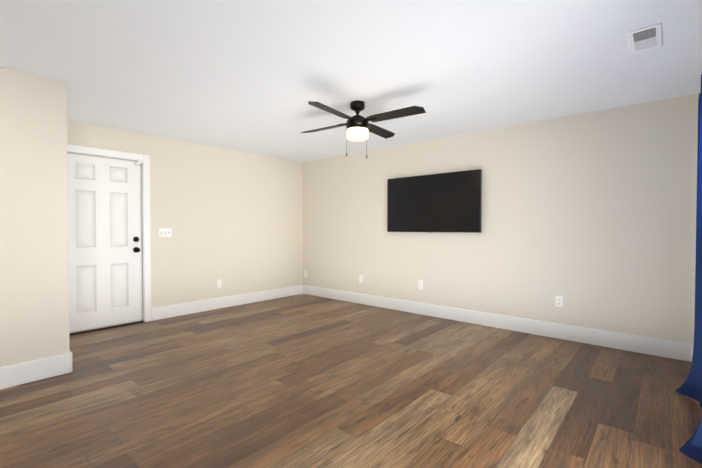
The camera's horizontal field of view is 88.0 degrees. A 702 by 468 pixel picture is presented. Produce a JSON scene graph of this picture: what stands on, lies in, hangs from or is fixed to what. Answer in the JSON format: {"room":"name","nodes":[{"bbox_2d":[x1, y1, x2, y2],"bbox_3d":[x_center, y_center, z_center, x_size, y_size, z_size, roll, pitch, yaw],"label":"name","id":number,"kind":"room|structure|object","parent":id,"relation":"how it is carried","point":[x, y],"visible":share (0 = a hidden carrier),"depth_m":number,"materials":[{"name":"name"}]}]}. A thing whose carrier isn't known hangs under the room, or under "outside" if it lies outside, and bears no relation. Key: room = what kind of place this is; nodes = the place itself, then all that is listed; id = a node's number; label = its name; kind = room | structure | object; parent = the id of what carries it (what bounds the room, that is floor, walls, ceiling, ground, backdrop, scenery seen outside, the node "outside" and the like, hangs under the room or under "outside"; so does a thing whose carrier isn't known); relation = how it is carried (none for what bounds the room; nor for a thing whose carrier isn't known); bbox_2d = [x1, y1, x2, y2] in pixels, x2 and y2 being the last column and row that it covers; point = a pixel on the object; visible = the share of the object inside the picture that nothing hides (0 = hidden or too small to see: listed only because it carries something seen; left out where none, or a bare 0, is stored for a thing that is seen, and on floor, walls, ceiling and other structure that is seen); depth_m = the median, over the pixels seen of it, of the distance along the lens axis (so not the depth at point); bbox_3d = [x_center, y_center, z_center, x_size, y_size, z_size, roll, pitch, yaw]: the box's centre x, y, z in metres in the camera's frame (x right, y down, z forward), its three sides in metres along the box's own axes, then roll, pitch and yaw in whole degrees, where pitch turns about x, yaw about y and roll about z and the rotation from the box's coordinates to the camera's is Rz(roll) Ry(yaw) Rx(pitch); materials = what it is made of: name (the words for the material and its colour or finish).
{"room":"living room","nodes":[
{"label":"living room","id":0,"kind":"room"},
{"bbox_2d":[0,67,50,366],"bbox_3d":[-3.474,-0.025,1.657,0.120,2.340,3.250,1,1,41],"label":"wall","id":1,"kind":"structure","parent":0,"point":[24,276],"depth_m":2.73,"materials":[{"name":"beige paint"}]},
{"bbox_2d":[0,353,69,389],"bbox_3d":[-3.384,1.065,1.675,0.016,0.160,3.370,1,1,41],"label":"baseboard","id":2,"kind":"structure","parent":1,"relation":"attached to","point":[28,372],"depth_m":2.78,"materials":[{"name":"white wood"}]},
{"bbox_2d":[47,78,69,356],"bbox_3d":[-2.803,-0.051,3.304,1.260,2.340,0.120,1,1,41],"label":"wall","id":3,"kind":"structure","parent":0,"point":[58,210],"depth_m":2.89,"materials":[{"name":"beige paint"}]},
{"bbox_2d":[70,351,72,371],"bbox_3d":[-2.753,1.038,3.367,1.276,0.160,0.016,1,1,41],"label":"baseboard","id":4,"kind":"structure","parent":3,"relation":"attached to","point":[71,367],"depth_m":2.95,"materials":[{"name":"white wood"}]},
{"bbox_2d":[67,120,302,307],"bbox_3d":[-2.057,-0.080,5.221,0.120,2.340,3.504,1,1,41],"label":"wall","id":5,"kind":"structure","parent":0,"point":[233,219],"depth_m":5.23,"materials":[{"name":"beige paint"}]},
{"bbox_2d":[67,152,142,333],"bbox_3d":[-2.865,0.097,4.207,0.121,1.984,0.830,1,1,41],"label":"door","id":6,"kind":"structure","parent":5,"relation":"in","point":[105,238],"depth_m":4.22,"materials":[{"name":"paint"}]},
{"bbox_2d":[69,321,143,335],"bbox_3d":[-2.904,1.098,4.257,0.124,0.014,0.836,1,1,41],"label":"door threshold","id":7,"kind":"structure","parent":5,"relation":"attached to","point":[105,328],"depth_m":4.23,"materials":[{"name":"brown"}]},
{"bbox_2d":[67,144,150,321],"bbox_3d":[-2.900,0.062,4.237,0.136,2.085,1.000,1,1,41],"label":"door frame","id":8,"kind":"structure","parent":5,"relation":"attached to","point":[146,239],"depth_m":4.53,"materials":[{"name":"white wood"}]},
{"bbox_2d":[159,228,171,236],"bbox_3d":[-2.406,-0.018,4.713,0.017,0.115,0.165,1,1,41],"label":"switch plate","id":9,"kind":"object","parent":5,"relation":"attached to","point":[165,232],"visible":1,"depth_m":4.71,"materials":[{"name":"white plastic"}]},
{"bbox_2d":[217,280,220,287],"bbox_3d":[-1.919,0.724,5.294,0.009,0.115,0.070,1,1,41],"label":"electrical outlet","id":10,"kind":"object","parent":5,"relation":"attached to","point":[218,283],"visible":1,"depth_m":5.28,"materials":[{"name":"white plastic"}]},
{"bbox_2d":[151,285,302,320],"bbox_3d":[-1.699,1.005,5.548,0.016,0.160,2.533,1,1,41],"label":"baseboard","id":11,"kind":"structure","parent":5,"relation":"attached to","point":[164,312],"depth_m":5.30,"materials":[{"name":"white wood"}]},
{"bbox_2d":[0,294,701,467],"bbox_3d":[-1.189,1.187,2.178,5.440,0.100,7.240,1,1,41],"label":"floor","id":12,"kind":"structure","parent":0,"point":[302,381],"depth_m":2.50,"materials":[{"name":"brown wood"}]},
{"bbox_2d":[0,0,701,162],"bbox_3d":[-1.189,-1.253,2.140,5.440,0.100,7.240,1,1,41],"label":"ceiling","id":13,"kind":"structure","parent":0,"point":[251,76],"depth_m":2.58,"materials":[{"name":"white paint"}]},
{"bbox_2d":[301,100,425,157],"bbox_3d":[0.061,-0.959,3.391,0.993,0.527,0.993,0,1,-12],"label":"fan","id":14,"kind":"object","parent":13,"relation":"hanging from","point":[359,127],"visible":1,"depth_m":3.30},
{"bbox_2d":[627,23,661,53],"bbox_3d":[1.817,-1.200,2.245,0.160,0.010,0.340,1,1,41],"label":"ceiling vent","id":15,"kind":"object","parent":13,"relation":"in","point":[645,38],"visible":1,"depth_m":2.22,"materials":[{"name":"white metal"}]},
{"bbox_2d":[303,93,699,343],"bbox_3d":[1.140,-0.075,4.851,5.440,2.340,0.120,1,1,41],"label":"wall","id":16,"kind":"structure","parent":0,"point":[590,217],"depth_m":3.93,"materials":[{"name":"beige paint"}]},
{"bbox_2d":[359,275,362,282],"bbox_3d":[0.157,0.698,5.628,0.070,0.115,0.009,1,1,41],"label":"electrical outlet","id":17,"kind":"object","parent":16,"relation":"attached to","point":[360,278],"visible":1,"depth_m":5.62,"materials":[{"name":"white plastic"}]},
{"bbox_2d":[418,280,422,288],"bbox_3d":[0.948,0.689,4.944,0.070,0.115,0.009,1,1,41],"label":"electrical outlet","id":18,"kind":"object","parent":16,"relation":"attached to","point":[420,284],"visible":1,"depth_m":4.94,"materials":[{"name":"white plastic"}]},
{"bbox_2d":[387,169,481,232],"bbox_3d":[1.053,-0.398,4.787,1.345,0.761,0.083,1,1,41],"label":"tv","id":19,"kind":"object","parent":16,"relation":"attached to","point":[446,202],"visible":1,"depth_m":4.69,"materials":[{"name":"black plastic"}]},
{"bbox_2d":[303,285,693,361],"bbox_3d":[1.095,1.016,4.816,5.200,0.160,0.016,1,1,41],"label":"baseboard","id":20,"kind":"structure","parent":16,"relation":"attached to","point":[683,351],"depth_m":4.03,"materials":[{"name":"white wood"}]},
{"bbox_2d":[555,296,562,306],"bbox_3d":[2.207,0.716,3.855,0.070,0.115,0.009,1,1,41],"label":"electrical outlet","id":21,"kind":"object","parent":16,"relation":"attached to","point":[558,301],"visible":1,"depth_m":3.85,"materials":[{"name":"white plastic"}]},
{"bbox_3d":[1.652,-1.138,1.503,0.067,0.070,3.894,1,1,41],"label":"curtain rod","id":22,"kind":"object","parent":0,"visible":0},
{"bbox_2d":[675,75,701,463],"bbox_3d":[2.166,-0.002,2.266,0.180,2.266,2.250,1,1,41],"label":"curtain","id":23,"kind":"object","parent":22,"relation":"hanging from","point":[690,387],"visible":1,"depth_m":2.49,"materials":[{"name":"fabric"}]}
]}

